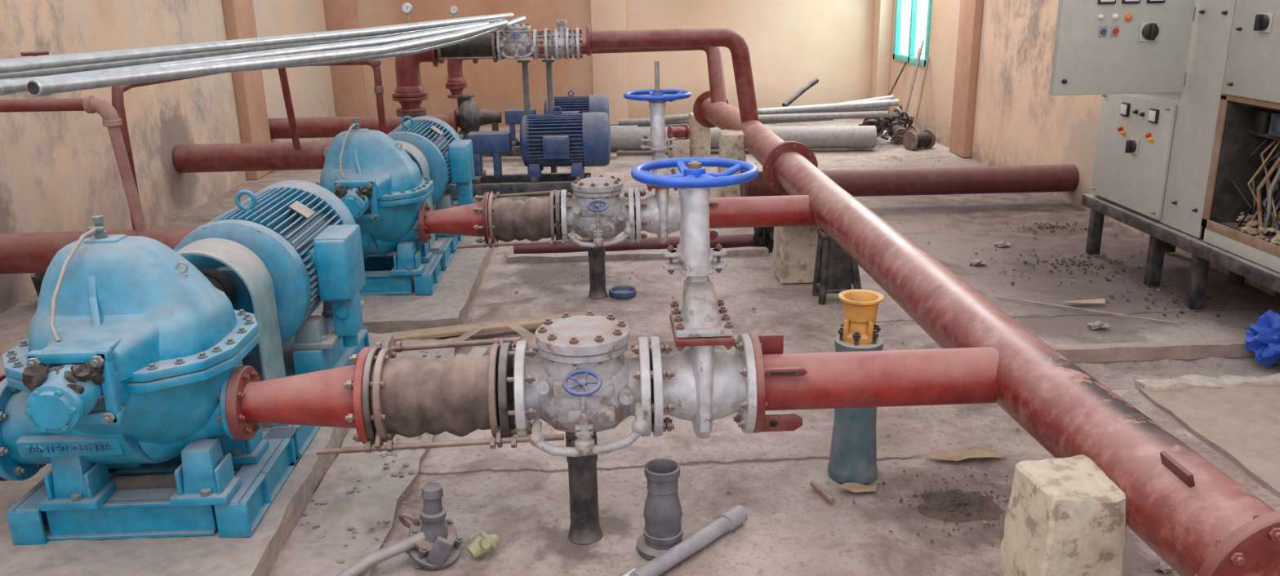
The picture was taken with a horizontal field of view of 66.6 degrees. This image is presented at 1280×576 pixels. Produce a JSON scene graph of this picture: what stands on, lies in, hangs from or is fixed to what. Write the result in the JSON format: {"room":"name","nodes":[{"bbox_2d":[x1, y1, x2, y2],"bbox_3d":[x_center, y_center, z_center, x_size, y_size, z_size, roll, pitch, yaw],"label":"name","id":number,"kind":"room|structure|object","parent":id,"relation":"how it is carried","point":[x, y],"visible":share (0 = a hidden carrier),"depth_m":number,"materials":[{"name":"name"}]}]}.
{"room":"mechanical room","nodes":[
{"label":"mechanical room","id":0,"kind":"room"},
{"bbox_2d":[0,0,336,314],"bbox_3d":[-3.599,-1.597,5.277,0.200,3.500,13.700,-2,17,-2],"label":"wall","id":1,"kind":"structure","parent":0,"point":[59,171],"depth_m":6.68,"materials":[{"name":"paint"}]},
{"bbox_2d":[222,0,272,180],"bbox_3d":[-3.590,-2.686,8.659,0.100,3.400,0.500,-2,17,-2],"label":"pillar","id":2,"kind":"structure","parent":1,"relation":"attached to","point":[239,15],"depth_m":8.79,"materials":[{"name":"paint"}]},
{"bbox_2d":[355,0,874,126],"bbox_3d":[-0.378,-3.672,11.838,6.780,3.500,0.200,-2,17,-2],"label":"wall","id":3,"kind":"structure","parent":0,"point":[791,43],"depth_m":12.01,"materials":[{"name":"paint"}]},
{"bbox_2d":[323,0,367,116],"bbox_3d":[-3.579,-3.578,11.568,0.360,3.400,0.120,-2,17,-2],"label":"trim","id":4,"kind":"structure","parent":3,"relation":"attached to","point":[348,81],"depth_m":11.82,"materials":[{"name":"paint"}]},
{"bbox_2d":[590,0,627,124],"bbox_3d":[-0.392,-3.667,11.651,0.420,3.400,0.160,-2,17,-2],"label":"pillar","id":5,"kind":"structure","parent":3,"relation":"attached to","point":[609,69],"depth_m":11.86,"materials":[{"name":"paint"}]},
{"bbox_2d":[0,118,1279,575],"bbox_3d":[-0.079,-0.069,5.862,7.080,0.100,13.650,-2,17,-2],"label":"floor","id":6,"kind":"structure","parent":0,"point":[790,529],"depth_m":3.70,"materials":[{"name":"concrete"}]},
{"bbox_2d":[5,316,369,545],"bbox_3d":[-1.474,0.383,3.491,0.695,0.249,1.535,-2,17,-2],"label":"base frame","id":7,"kind":"object","parent":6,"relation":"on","point":[142,513],"visible":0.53,"depth_m":2.82,"materials":[{"name":"teal paint"}]},
{"bbox_2d":[0,215,269,511],"bbox_3d":[-1.461,0.189,2.791,0.767,0.807,0.731,13,22,38],"label":"pump","id":8,"kind":"object","parent":7,"relation":"on","point":[130,350],"visible":1,"depth_m":2.64,"materials":[{"name":"teal paint"}]},
{"bbox_2d":[216,346,373,444],"bbox_3d":[-0.985,0.319,2.830,0.420,0.284,0.284,-2,17,-2],"label":"pipe reducer","id":9,"kind":"object","parent":8,"relation":"attached to","point":[321,398],"visible":0.8,"depth_m":2.77,"materials":[{"name":"red paint"}]},
{"bbox_2d":[315,337,564,455],"bbox_3d":[-0.572,0.306,2.843,0.700,0.284,0.284,-2,17,-2],"label":"expansion joint","id":10,"kind":"object","parent":9,"relation":"attached to","point":[460,395],"visible":0.98,"depth_m":2.75,"materials":[{"name":"rubber"}]},
{"bbox_2d":[176,238,288,426],"bbox_3d":[-1.416,0.150,3.253,0.460,0.609,0.240,-2,17,-2],"label":"guard","id":11,"kind":"object","parent":7,"relation":"on","point":[245,263],"visible":0.25,"depth_m":3.21,"materials":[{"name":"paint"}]},
{"bbox_2d":[173,180,365,356],"bbox_3d":[-1.378,-0.108,3.735,0.641,0.611,0.850,-2,17,-2],"label":"motor","id":12,"kind":"object","parent":7,"relation":"on","point":[308,242],"visible":0.73,"depth_m":3.52,"materials":[{"name":"teal paint"}]},
{"bbox_2d":[0,332,395,575],"bbox_3d":[-1.633,0.627,3.344,1.138,0.144,2.379,-2,17,-2],"label":"concrete plinth","id":13,"kind":"object","parent":6,"relation":"on","point":[255,555],"visible":0.13,"depth_m":2.78,"materials":[{"name":"concrete"}]},
{"bbox_2d":[267,335,464,575],"bbox_3d":[-0.938,0.664,3.303,0.332,0.072,3.036,-2,17,-2],"label":"concrete step","id":14,"kind":"structure","parent":6,"relation":"on","point":[357,496],"depth_m":3.10,"materials":[{"name":"concrete"}]},
{"bbox_2d":[390,311,585,342],"bbox_3d":[-0.746,0.190,4.737,1.000,0.022,0.100,-6,18,-16],"label":"wooden plank","id":15,"kind":"object","parent":14,"relation":"on","point":[533,322],"visible":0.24,"depth_m":4.69,"materials":[{"name":"brown wood"}]},
{"bbox_2d":[335,482,463,575],"bbox_3d":[-0.751,0.732,2.786,0.490,0.266,0.189,-10,19,-28],"label":"fitting","id":16,"kind":"object","parent":6,"relation":"on","point":[433,542],"visible":0.99,"depth_m":2.82,"materials":[{"name":"grey plastic"}]},
{"bbox_2d":[310,235,494,333],"bbox_3d":[-1.562,-0.110,5.812,1.279,0.105,2.223,-2,17,-2],"label":"concrete plinth","id":17,"kind":"object","parent":6,"relation":"on","point":[450,304],"visible":0.25,"depth_m":5.06,"materials":[{"name":"concrete"}]},
{"bbox_2d":[359,200,464,296],"bbox_3d":[-1.454,-0.298,5.848,0.695,0.249,1.535,-2,17,-2],"label":"base frame","id":18,"kind":"object","parent":6,"relation":"on","point":[380,281],"visible":0.39,"depth_m":5.21,"materials":[{"name":"teal paint"}]},
{"bbox_2d":[315,117,434,275],"bbox_3d":[-1.442,-0.491,5.147,0.767,0.807,0.731,13,22,38],"label":"pump","id":19,"kind":"object","parent":18,"relation":"on","point":[384,190],"visible":0.61,"depth_m":4.98,"materials":[{"name":"teal paint"}]},
{"bbox_2d":[0,227,197,274],"bbox_3d":[-2.624,-0.205,5.092,1.654,0.300,0.319,-3,17,-7],"label":"pipe","id":20,"kind":"object","parent":19,"relation":"attached to","point":[24,252],"visible":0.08,"depth_m":4.97,"materials":[{"name":"metal"}]},
{"bbox_2d":[0,95,148,236],"bbox_3d":[-2.980,-0.580,4.819,0.928,0.727,0.170,-2,17,-2],"label":"pipe","id":21,"kind":"object","parent":20,"relation":"attached to","point":[89,104],"visible":0.98,"depth_m":4.70,"materials":[{"name":"metal"}]},
{"bbox_2d":[111,58,386,230],"bbox_3d":[-2.354,-1.064,6.244,1.601,0.767,2.332,-8,18,-22],"label":"priming line","id":22,"kind":"object","parent":20,"relation":"attached to","point":[117,101],"visible":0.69,"depth_m":6.90,"materials":[{"name":"red paint"}]},
{"bbox_2d":[395,140,443,250],"bbox_3d":[-1.396,-0.530,5.609,0.460,0.609,0.240,-2,17,-2],"label":"guard","id":23,"kind":"object","parent":18,"relation":"on","point":[411,149],"visible":0.15,"depth_m":5.59,"materials":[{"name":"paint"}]},
{"bbox_2d":[386,115,475,210],"bbox_3d":[-1.359,-0.789,6.092,0.641,0.611,0.850,-2,17,-2],"label":"motor","id":24,"kind":"object","parent":18,"relation":"on","point":[449,157],"visible":0.55,"depth_m":5.88,"materials":[{"name":"teal paint"}]},
{"bbox_2d":[466,531,499,558],"bbox_3d":[-0.459,0.759,2.888,0.077,0.070,0.097,13,22,39],"label":"fitting","id":25,"kind":"object","parent":6,"relation":"on","point":[483,543],"visible":1,"depth_m":2.87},
{"bbox_2d":[452,322,537,347],"bbox_3d":[-0.525,0.262,4.439,0.705,0.108,0.237,9,20,31],"label":"strap","id":26,"kind":"object","parent":6,"relation":"on","point":[522,331],"visible":0.53,"depth_m":4.55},
{"bbox_2d":[482,137,520,156],"bbox_3d":[-1.159,-1.444,9.924,1.380,0.131,0.405,-2,17,-2],"label":"base frame","id":27,"kind":"object","parent":6,"relation":"on","point":[516,151],"visible":0.1,"depth_m":9.74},
{"bbox_2d":[454,93,502,139],"bbox_3d":[-1.633,-1.715,9.821,0.465,0.462,0.368,-2,17,-2],"label":"pump","id":28,"kind":"object","parent":27,"relation":"on","point":[469,117],"visible":0.83,"depth_m":9.72,"materials":[{"name":"black paint"}]},
{"bbox_2d":[268,109,457,138],"bbox_3d":[-2.725,-1.592,9.605,1.804,0.290,0.290,-2,17,-2],"label":"pipe","id":29,"kind":"object","parent":28,"relation":"attached to","point":[330,126],"visible":0.55,"depth_m":9.51,"materials":[{"name":"metal"}]},
{"bbox_2d":[444,59,478,98],"bbox_3d":[-1.773,-2.168,9.677,0.340,0.544,0.216,-2,17,-2],"label":"spool","id":30,"kind":"object","parent":28,"relation":"on","point":[455,83],"visible":0.66,"depth_m":9.63,"materials":[{"name":"red paint"}]},
{"bbox_2d":[504,108,536,141],"bbox_3d":[-1.200,-1.643,9.861,0.304,0.322,0.166,-2,17,-2],"label":"guard","id":31,"kind":"object","parent":27,"relation":"on","point":[513,117],"visible":0.44,"depth_m":9.76,"materials":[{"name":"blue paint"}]},
{"bbox_2d":[504,108,536,124],"bbox_3d":[-1.202,-1.731,9.834,0.304,0.138,0.166,-2,17,-2],"label":"hood","id":32,"kind":"object","parent":31,"relation":"attached to","point":[513,117],"depth_m":9.75,"materials":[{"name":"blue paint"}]},
{"bbox_2d":[544,90,608,115],"bbox_3d":[-0.635,-1.744,9.817,0.653,0.481,0.460,-2,17,-2],"label":"motor","id":33,"kind":"object","parent":27,"relation":"on","point":[569,104],"visible":0.34,"depth_m":9.70,"materials":[{"name":"blue paint"}]},
{"bbox_2d":[443,168,591,197],"bbox_3d":[-1.144,-0.838,7.755,1.500,0.142,0.440,-2,17,-2],"label":"base frame","id":34,"kind":"object","parent":6,"relation":"on","point":[508,184],"visible":0.38,"depth_m":7.56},
{"bbox_2d":[395,111,465,139],"bbox_3d":[-1.632,-1.129,7.646,0.505,0.502,0.400,-2,17,-2],"label":"pump","id":35,"kind":"object","parent":34,"relation":"on","point":[419,114],"visible":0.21,"depth_m":7.50,"materials":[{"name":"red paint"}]},
{"bbox_2d":[173,141,332,173],"bbox_3d":[-2.691,-1.020,7.531,1.704,0.306,0.306,-2,17,-2],"label":"pipe","id":36,"kind":"object","parent":35,"relation":"attached to","point":[276,156],"visible":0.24,"depth_m":7.43,"materials":[{"name":"metal"}]},
{"bbox_2d":[391,48,439,113],"bbox_3d":[-1.731,-1.654,7.481,0.367,0.595,0.270,-2,17,-2],"label":"pipe elbow","id":37,"kind":"object","parent":35,"relation":"on","point":[409,92],"visible":0.81,"depth_m":7.42,"materials":[{"name":"red paint"}]},
{"bbox_2d":[436,31,497,63],"bbox_3d":[-1.314,-1.846,7.440,0.440,0.250,0.250,-2,17,-2],"label":"expansion joint","id":38,"kind":"object","parent":37,"relation":"attached to","point":[484,46],"visible":0.66,"depth_m":7.37,"materials":[{"name":"black rubber"}]},
{"bbox_2d":[494,23,543,61],"bbox_3d":[-0.930,-1.867,7.412,0.370,0.271,0.299,-2,17,-2],"label":"valve","id":39,"kind":"object","parent":38,"relation":"attached to","point":[517,43],"visible":0.97,"depth_m":7.36,"materials":[{"name":"metal"}]},
{"bbox_2d":[0,16,525,79],"bbox_3d":[-1.654,-1.304,5.304,0.136,0.190,5.067,4,18,16],"label":"tube","id":40,"kind":"object","parent":39,"relation":"on","point":[430,47],"visible":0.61,"depth_m":6.10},
{"bbox_2d":[0,18,502,79],"bbox_3d":[-1.787,-1.248,4.960,0.051,0.103,5.134,4,18,16],"label":"tube","id":41,"kind":"object","parent":40,"relation":"on","point":[48,72],"visible":0.39,"depth_m":4.25,"materials":[{"name":"metal"}]},
{"bbox_2d":[0,15,480,62],"bbox_3d":[-1.879,-1.271,4.976,0.052,0.093,4.892,4,18,17],"label":"tube","id":42,"kind":"object","parent":41,"relation":"on","point":[478,15],"visible":0.15,"depth_m":4.29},
{"bbox_2d":[0,12,513,74],"bbox_3d":[-1.722,-1.278,4.955,0.060,0.095,5.418,4,18,15],"label":"tube","id":43,"kind":"object","parent":40,"relation":"on","point":[22,65],"visible":1,"depth_m":4.29,"materials":[{"name":"metal"}]},
{"bbox_2d":[26,19,507,97],"bbox_3d":[-1.515,-1.316,5.280,0.059,0.130,4.422,3,17,13],"label":"tube","id":44,"kind":"object","parent":39,"relation":"on","point":[42,86],"visible":1,"depth_m":4.12,"materials":[{"name":"metal"}]},
{"bbox_2d":[27,78,54,97],"bbox_3d":[-2.003,-0.671,3.259,0.057,0.058,0.060,3,17,13],"label":"socket","id":45,"kind":"object","parent":44,"relation":"attached to","point":[42,86],"depth_m":3.24,"materials":[{"name":"metal"}]},
{"bbox_2d":[0,21,489,95],"bbox_3d":[-1.625,-1.279,5.129,0.050,0.102,4.104,3,18,14],"label":"tube","id":46,"kind":"object","parent":44,"relation":"on","point":[7,86],"visible":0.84,"depth_m":4.56,"materials":[{"name":"metal"}]},
{"bbox_2d":[0,79,16,95],"bbox_3d":[-2.138,-0.673,3.274,0.050,0.051,0.060,3,18,14],"label":"socket","id":47,"kind":"object","parent":46,"relation":"attached to","point":[7,86],"depth_m":3.27,"materials":[{"name":"metal"}]},
{"bbox_2d":[541,19,582,60],"bbox_3d":[-0.595,-1.896,7.454,0.305,0.300,0.240,-2,17,-2],"label":"valve","id":48,"kind":"object","parent":39,"relation":"attached to","point":[561,43],"visible":1,"depth_m":7.38,"materials":[{"name":"metal"}]},
{"bbox_2d":[466,130,511,178],"bbox_3d":[-1.178,-1.051,7.688,0.330,0.350,0.180,-2,17,-2],"label":"guard","id":49,"kind":"object","parent":34,"relation":"on","point":[495,143],"visible":0.84,"depth_m":7.59,"materials":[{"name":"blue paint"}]},
{"bbox_2d":[466,130,511,153],"bbox_3d":[-1.180,-1.147,7.659,0.330,0.150,0.180,-2,17,-2],"label":"hood","id":50,"kind":"object","parent":49,"relation":"attached to","point":[483,142],"depth_m":7.58,"materials":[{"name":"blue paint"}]},
{"bbox_2d":[520,106,610,177],"bbox_3d":[-0.584,-1.159,7.640,0.710,0.523,0.500,-2,17,-2],"label":"motor","id":51,"kind":"object","parent":34,"relation":"on","point":[578,141],"visible":1,"depth_m":7.51,"materials":[{"name":"blue paint"}]},
{"bbox_2d":[517,58,531,173],"bbox_3d":[-0.899,-1.282,7.844,0.100,1.090,0.170,-2,17,-2],"label":"support pole","id":52,"kind":"object","parent":6,"relation":"on","point":[524,62],"visible":0.46,"depth_m":7.76,"materials":[{"name":"grey metal"}]},
{"bbox_2d":[432,180,626,210],"bbox_3d":[-1.071,-0.728,7.790,1.914,0.109,0.726,-2,17,-2],"label":"concrete plinth","id":53,"kind":"object","parent":6,"relation":"on","point":[622,197],"visible":0.04,"depth_m":7.51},
{"bbox_2d":[473,150,617,163],"bbox_3d":[-1.129,-1.369,9.973,1.790,0.058,0.770,-2,17,-2],"label":"concrete plinth","id":54,"kind":"object","parent":6,"relation":"on","point":[613,153],"visible":0.15,"depth_m":9.62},
{"bbox_2d":[542,57,557,173],"bbox_3d":[-0.710,-1.288,7.850,0.100,1.090,0.170,-2,17,-2],"label":"support pole","id":55,"kind":"object","parent":6,"relation":"on","point":[548,63],"visible":0.45,"depth_m":7.77,"materials":[{"name":"grey metal"}]},
{"bbox_2d":[565,431,602,544],"bbox_3d":[-0.172,0.586,2.945,0.108,0.360,0.108,-2,17,-2],"label":"support pole","id":56,"kind":"object","parent":6,"relation":"on","point":[584,527],"visible":0.63,"depth_m":2.92,"materials":[{"name":"metal"}]},
{"bbox_2d":[506,311,667,457],"bbox_3d":[-0.158,0.281,2.805,0.474,0.347,0.383,-2,17,-2],"label":"valve","id":57,"kind":"object","parent":56,"relation":"on","point":[584,384],"visible":0.91,"depth_m":2.73,"materials":[{"name":"metal"}]},
{"bbox_2d":[587,240,607,298],"bbox_3d":[-0.233,-0.111,5.293,0.108,0.320,0.108,-2,17,-2],"label":"support pole","id":58,"kind":"object","parent":6,"relation":"on","point":[597,290],"visible":0.73,"depth_m":5.27,"materials":[{"name":"metal"}]},
{"bbox_2d":[553,174,643,248],"bbox_3d":[-0.218,-0.397,5.159,0.474,0.347,0.383,-2,17,-2],"label":"valve","id":59,"kind":"object","parent":58,"relation":"on","point":[597,213],"visible":0.98,"depth_m":5.09,"materials":[{"name":"metal"}]},
{"bbox_2d":[456,190,590,248],"bbox_3d":[-0.618,-0.372,5.198,0.700,0.284,0.284,-2,17,-2],"label":"expansion joint","id":60,"kind":"object","parent":59,"relation":"attached to","point":[534,219],"visible":0.98,"depth_m":5.11,"materials":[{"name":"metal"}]},
{"bbox_2d":[413,192,490,244],"bbox_3d":[-0.993,-0.361,5.186,0.395,0.284,0.284,-2,17,-2],"label":"pipe reducer","id":61,"kind":"object","parent":60,"relation":"attached to","point":[460,220],"visible":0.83,"depth_m":5.12,"materials":[{"name":"red paint"}]},
{"bbox_2d":[608,285,636,298],"bbox_3d":[-0.095,0.022,5.340,0.152,0.034,0.152,-2,17,-2],"label":"saucer","id":62,"kind":"object","parent":6,"relation":"on","point":[617,291],"visible":1,"depth_m":5.33,"materials":[{"name":"blue paint"}]},
{"bbox_2d":[513,234,756,253],"bbox_3d":[-0.019,-0.279,6.287,1.581,0.100,0.090,-2,17,-2],"label":"pipe","id":63,"kind":"object","parent":6,"relation":"on","point":[735,240],"visible":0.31,"depth_m":6.25,"materials":[{"name":"metal"}]},
{"bbox_2d":[507,246,768,263],"bbox_3d":[-0.010,-0.193,6.101,1.626,0.075,0.106,-2,17,-2],"label":"concrete curb","id":64,"kind":"object","parent":6,"relation":"on","point":[732,251],"visible":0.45,"depth_m":6.06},
{"bbox_2d":[636,458,688,559],"bbox_3d":[0.067,0.648,2.880,0.160,0.271,0.160,-2,17,-2],"label":"pipe fitting","id":65,"kind":"object","parent":6,"relation":"on","point":[663,513],"visible":0.96,"depth_m":2.85,"materials":[{"name":"metal"}]},
{"bbox_2d":[667,137,689,158],"bbox_3d":[0.377,-1.347,9.493,0.200,0.200,0.200,-2,17,-2],"label":"concrete block","id":66,"kind":"object","parent":6,"relation":"on","point":[682,149],"visible":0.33,"depth_m":9.40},
{"bbox_2d":[629,505,747,575],"bbox_3d":[0.152,0.760,2.882,0.058,0.058,0.478,14,23,41],"label":"pipe","id":67,"kind":"object","parent":6,"relation":"on","point":[737,515],"visible":1,"depth_m":2.87,"materials":[{"name":"plastic"}]},
{"bbox_2d":[718,505,747,533],"bbox_3d":[0.288,0.715,3.022,0.058,0.058,0.078,14,23,41],"label":"socket","id":68,"kind":"object","parent":67,"relation":"attached to","point":[737,515],"depth_m":2.99,"materials":[{"name":"grey plastic"}]},
{"bbox_2d":[688,113,711,157],"bbox_3d":[0.589,-1.512,9.630,0.216,0.427,0.238,-2,17,-2],"label":"concrete block","id":69,"kind":"object","parent":6,"relation":"on","point":[700,138],"visible":0.63,"depth_m":9.54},
{"bbox_2d":[716,129,745,197],"bbox_3d":[0.707,-0.936,7.538,0.214,0.546,0.231,-2,17,-2],"label":"concrete block","id":70,"kind":"object","parent":6,"relation":"on","point":[731,144],"visible":0.5,"depth_m":7.41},
{"bbox_2d":[609,125,876,150],"bbox_3d":[0.952,-1.518,9.857,2.828,0.260,0.230,-1,17,1],"label":"pipe","id":71,"kind":"object","parent":6,"relation":"on","point":[812,136],"visible":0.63,"depth_m":9.76,"materials":[{"name":"metal"}]},
{"bbox_2d":[753,226,774,253],"bbox_3d":[0.799,-0.378,6.195,0.158,0.351,0.153,-2,17,-2],"label":"bag","id":72,"kind":"object","parent":6,"relation":"on","point":[764,236],"visible":0.51,"depth_m":6.17,"materials":[{"name":"plastic"}]},
{"bbox_2d":[277,146,1253,575],"bbox_3d":[0.938,-0.232,6.097,4.307,0.048,8.303,-2,17,-2],"label":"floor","id":73,"kind":"structure","parent":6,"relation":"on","point":[393,454],"depth_m":3.32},
{"bbox_2d":[771,225,821,284],"bbox_3d":[0.891,-0.233,5.531,0.248,0.370,0.239,-2,17,-2],"label":"concrete block","id":74,"kind":"object","parent":6,"relation":"on","point":[795,246],"visible":0.71,"depth_m":5.44,"materials":[{"name":"concrete"}]},
{"bbox_2d":[472,24,1279,575],"bbox_3d":[0.573,-1.020,5.939,2.288,1.051,8.938,-6,18,-14],"label":"pipe","id":75,"kind":"object","parent":74,"relation":"on","point":[1200,521],"visible":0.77,"depth_m":2.81,"materials":[{"name":"metal"}]},
{"bbox_2d":[623,61,691,243],"bbox_3d":[0.104,-0.706,5.126,0.368,0.952,0.351,-2,17,-2],"label":"valve","id":76,"kind":"object","parent":75,"relation":"attached to","point":[660,213],"visible":0.72,"depth_m":5.09,"materials":[{"name":"metal"}]},
{"bbox_2d":[631,157,767,438],"bbox_3d":[0.165,0.041,2.792,0.368,0.810,0.351,-2,17,-2],"label":"valve","id":77,"kind":"object","parent":75,"relation":"attached to","point":[703,384],"visible":0.98,"depth_m":2.74,"materials":[{"name":"metal"}]},
{"bbox_2d":[812,228,862,304],"bbox_3d":[1.052,-0.119,5.166,0.240,0.368,0.200,-2,17,-2],"label":"support stand","id":78,"kind":"object","parent":6,"relation":"on","point":[836,272],"visible":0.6,"depth_m":5.10,"materials":[{"name":"black paint"}]},
{"bbox_2d":[827,288,884,484],"bbox_3d":[0.722,0.330,3.249,0.168,0.638,0.168,-2,17,-2],"label":"post","id":79,"kind":"object","parent":6,"relation":"on","point":[853,450],"visible":0.84,"depth_m":3.22,"materials":[{"name":"metal"}]},
{"bbox_2d":[837,482,876,493],"bbox_3d":[0.721,0.658,3.224,0.133,0.014,0.056,-2,17,-2],"label":"scrap","id":80,"kind":"object","parent":6,"relation":"on","point":[855,487],"visible":1,"depth_m":3.23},
{"bbox_2d":[858,104,917,141],"bbox_3d":[2.665,-1.758,10.434,0.563,0.329,1.013,-2,17,-2],"label":"iron","id":81,"kind":"object","parent":6,"relation":"on","point":[875,123],"visible":0.49,"depth_m":10.25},
{"bbox_2d":[618,111,888,125],"bbox_3d":[1.157,-1.738,9.981,2.754,0.098,0.068,-1,17,0],"label":"pipe","id":82,"kind":"object","parent":81,"relation":"on","point":[874,114],"visible":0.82,"depth_m":9.95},
{"bbox_2d":[665,99,887,122],"bbox_3d":[1.426,-1.832,10.068,2.413,0.158,0.068,-3,17,-6],"label":"pipe","id":83,"kind":"object","parent":82,"relation":"on","point":[679,117],"visible":0.2,"depth_m":9.94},
{"bbox_2d":[637,106,888,127],"bbox_3d":[1.276,-1.792,10.100,2.605,0.188,0.068,-1,17,-1],"label":"pipe","id":84,"kind":"object","parent":83,"relation":"on","point":[877,108],"visible":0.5,"depth_m":10.07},
{"bbox_2d":[757,99,898,114],"bbox_3d":[1.837,-1.854,10.026,1.628,0.148,0.068,-1,17,2],"label":"pipe","id":85,"kind":"object","parent":83,"relation":"on","point":[888,103],"visible":0.85,"depth_m":10.00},
{"bbox_2d":[887,121,907,144],"bbox_3d":[2.725,-1.637,10.286,0.180,0.222,0.267,-2,17,-2],"label":"coupling","id":86,"kind":"object","parent":6,"relation":"on","point":[896,128],"visible":0.67,"depth_m":10.22,"materials":[{"name":"metal"}]},
{"bbox_2d":[902,128,935,151],"bbox_3d":[2.823,-1.499,9.861,0.264,0.200,0.200,-10,19,-27],"label":"spool","id":87,"kind":"object","parent":6,"relation":"on","point":[912,140],"visible":1,"depth_m":9.81,"materials":[{"name":"metal"}]},
{"bbox_2d":[853,466,1008,546],"bbox_3d":[1.026,0.692,3.133,0.654,0.025,0.499,-5,17,-12],"label":"heap","id":88,"kind":"object","parent":6,"relation":"on","point":[957,506],"visible":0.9,"depth_m":3.12,"materials":[{"name":"soil"}]},
{"bbox_2d":[926,447,1008,461],"bbox_3d":[1.153,0.586,3.436,0.297,0.015,0.086,-2,17,-2],"label":"scrap","id":89,"kind":"object","parent":6,"relation":"on","point":[982,451],"visible":1,"depth_m":3.44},
{"bbox_2d":[1005,220,1116,239],"bbox_3d":[2.862,-0.411,6.595,0.698,0.037,0.510,-2,17,-2],"label":"heap","id":90,"kind":"object","parent":6,"relation":"on","point":[1045,230],"visible":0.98,"depth_m":6.54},
{"bbox_2d":[999,457,1129,575],"bbox_3d":[0.997,0.673,2.319,0.213,0.517,0.222,-3,17,-7],"label":"concrete block","id":91,"kind":"object","parent":6,"relation":"on","point":[1065,517],"visible":0.99,"depth_m":2.20,"materials":[{"name":"concrete"}]},
{"bbox_2d":[968,245,1185,288],"bbox_3d":[2.538,-0.132,5.693,1.208,0.043,0.880,-2,17,-2],"label":"heap","id":92,"kind":"object","parent":6,"relation":"on","point":[1077,267],"visible":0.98,"depth_m":5.67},
{"bbox_2d":[995,296,1179,324],"bbox_3d":[2.248,0.109,4.939,0.860,0.008,0.008,10,20,32],"label":"rod","id":93,"kind":"object","parent":6,"relation":"on","point":[996,296],"visible":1,"depth_m":4.92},
{"bbox_2d":[1049,339,1254,362],"bbox_3d":[2.583,0.281,4.472,1.545,0.064,0.084,-2,17,-2],"label":"edging","id":94,"kind":"object","parent":6,"relation":"on","point":[1221,348],"visible":0.74,"depth_m":4.44,"materials":[{"name":"concrete"}]},
{"bbox_2d":[1081,193,1279,309],"bbox_3d":[3.021,-0.044,4.778,0.602,0.368,2.453,-2,17,-2],"label":"stand","id":95,"kind":"object","parent":6,"relation":"on","point":[1163,238],"visible":0.74,"depth_m":5.00,"materials":[{"name":"black paint"}]},
{"bbox_2d":[1048,0,1236,238],"bbox_3d":[2.654,-1.198,5.067,1.260,1.672,1.087,-2,17,-2],"label":"tall cabinet","id":96,"kind":"object","parent":95,"relation":"on","point":[1157,68],"visible":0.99,"depth_m":4.79,"materials":[{"name":"metal"}]},
{"bbox_2d":[1137,21,1159,41],"bbox_3d":[2.473,-1.240,4.715,0.096,0.096,0.048,-2,17,-2],"label":"switch plate","id":97,"kind":"object","parent":96,"relation":"attached to","point":[1148,31],"depth_m":4.72,"materials":[{"name":"black plastic"}]},
{"bbox_2d":[1200,0,1279,272],"bbox_3d":[3.008,-0.862,3.950,0.644,1.672,1.238,-2,17,-2],"label":"tall cabinet","id":98,"kind":"object","parent":95,"relation":"on","point":[1244,173],"visible":0.95,"depth_m":4.47,"materials":[{"name":"metal"}]},
{"bbox_2d":[1236,212,1279,246],"bbox_3d":[2.907,-0.187,4.173,0.307,0.082,1.074,-2,17,-2],"label":"rubble","id":99,"kind":"object","parent":98,"relation":"in","point":[1248,229],"visible":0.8,"depth_m":4.44,"materials":[{"name":"stone"}]},
{"bbox_2d":[1253,12,1273,32],"bbox_3d":[2.692,-1.151,4.228,0.048,0.084,0.084,-2,17,-2],"label":"switch plate","id":100,"kind":"object","parent":98,"relation":"attached to","point":[1264,21],"depth_m":4.21,"materials":[{"name":"black plastic"}]},
{"bbox_2d":[1105,284,1266,316],"bbox_3d":[2.819,0.053,5.072,0.793,0.044,0.549,-2,17,-2],"label":"heap","id":101,"kind":"object","parent":6,"relation":"on","point":[1176,300],"visible":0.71,"depth_m":5.02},
{"bbox_2d":[1134,373,1279,391],"bbox_3d":[2.702,0.400,4.019,1.351,0.098,0.146,-2,17,-2],"label":"edging","id":102,"kind":"object","parent":6,"relation":"on","point":[1227,380],"visible":0.49,"depth_m":3.99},
{"bbox_2d":[1137,384,1279,496],"bbox_3d":[2.739,0.705,3.049,1.360,0.062,2.020,-2,17,-2],"label":"concrete slab","id":103,"kind":"object","parent":6,"relation":"on","point":[1242,423],"visible":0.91,"depth_m":3.66,"materials":[{"name":"concrete"}]},
{"bbox_2d":[1244,309,1279,366],"bbox_3d":[2.862,0.225,4.346,0.334,0.240,0.233,-2,17,-2],"label":"cloth","id":104,"kind":"object","parent":6,"relation":"on","point":[1263,338],"visible":1,"depth_m":4.32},
{"bbox_2d":[887,0,1275,296],"bbox_3d":[3.374,-1.805,5.499,0.200,3.500,13.700,-2,17,-2],"label":"wall","id":105,"kind":"structure","parent":0,"point":[1017,122],"depth_m":8.36,"materials":[{"name":"paint"}]},
{"bbox_2d":[868,0,893,111],"bbox_3d":[2.938,-3.746,11.690,0.160,3.400,0.300,-2,17,-2],"label":"trim","id":106,"kind":"structure","parent":105,"relation":"attached to","point":[882,9],"depth_m":11.84,"materials":[{"name":"paint"}]},
{"bbox_2d":[740,164,1078,196],"bbox_3d":[2.002,-0.799,7.289,2.478,0.300,0.300,-2,17,-2],"label":"pipe","id":107,"kind":"object","parent":105,"relation":"attached to","point":[1036,178],"visible":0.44,"depth_m":7.20,"materials":[{"name":"metal"}]},
{"bbox_2d":[893,0,932,66],"bbox_3d":[3.088,-3.307,10.863,0.100,1.560,1.250,-2,17,-2],"label":"window","id":108,"kind":"structure","parent":105,"relation":"in","point":[916,5],"depth_m":11.01,"materials":[{"name":"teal glass"}]},
{"bbox_2d":[949,0,983,157],"bbox_3d":[3.088,-2.929,9.016,0.080,3.400,0.400,-2,17,-2],"label":"pillar","id":109,"kind":"structure","parent":105,"relation":"attached to","point":[971,11],"depth_m":9.22,"materials":[{"name":"paint"}]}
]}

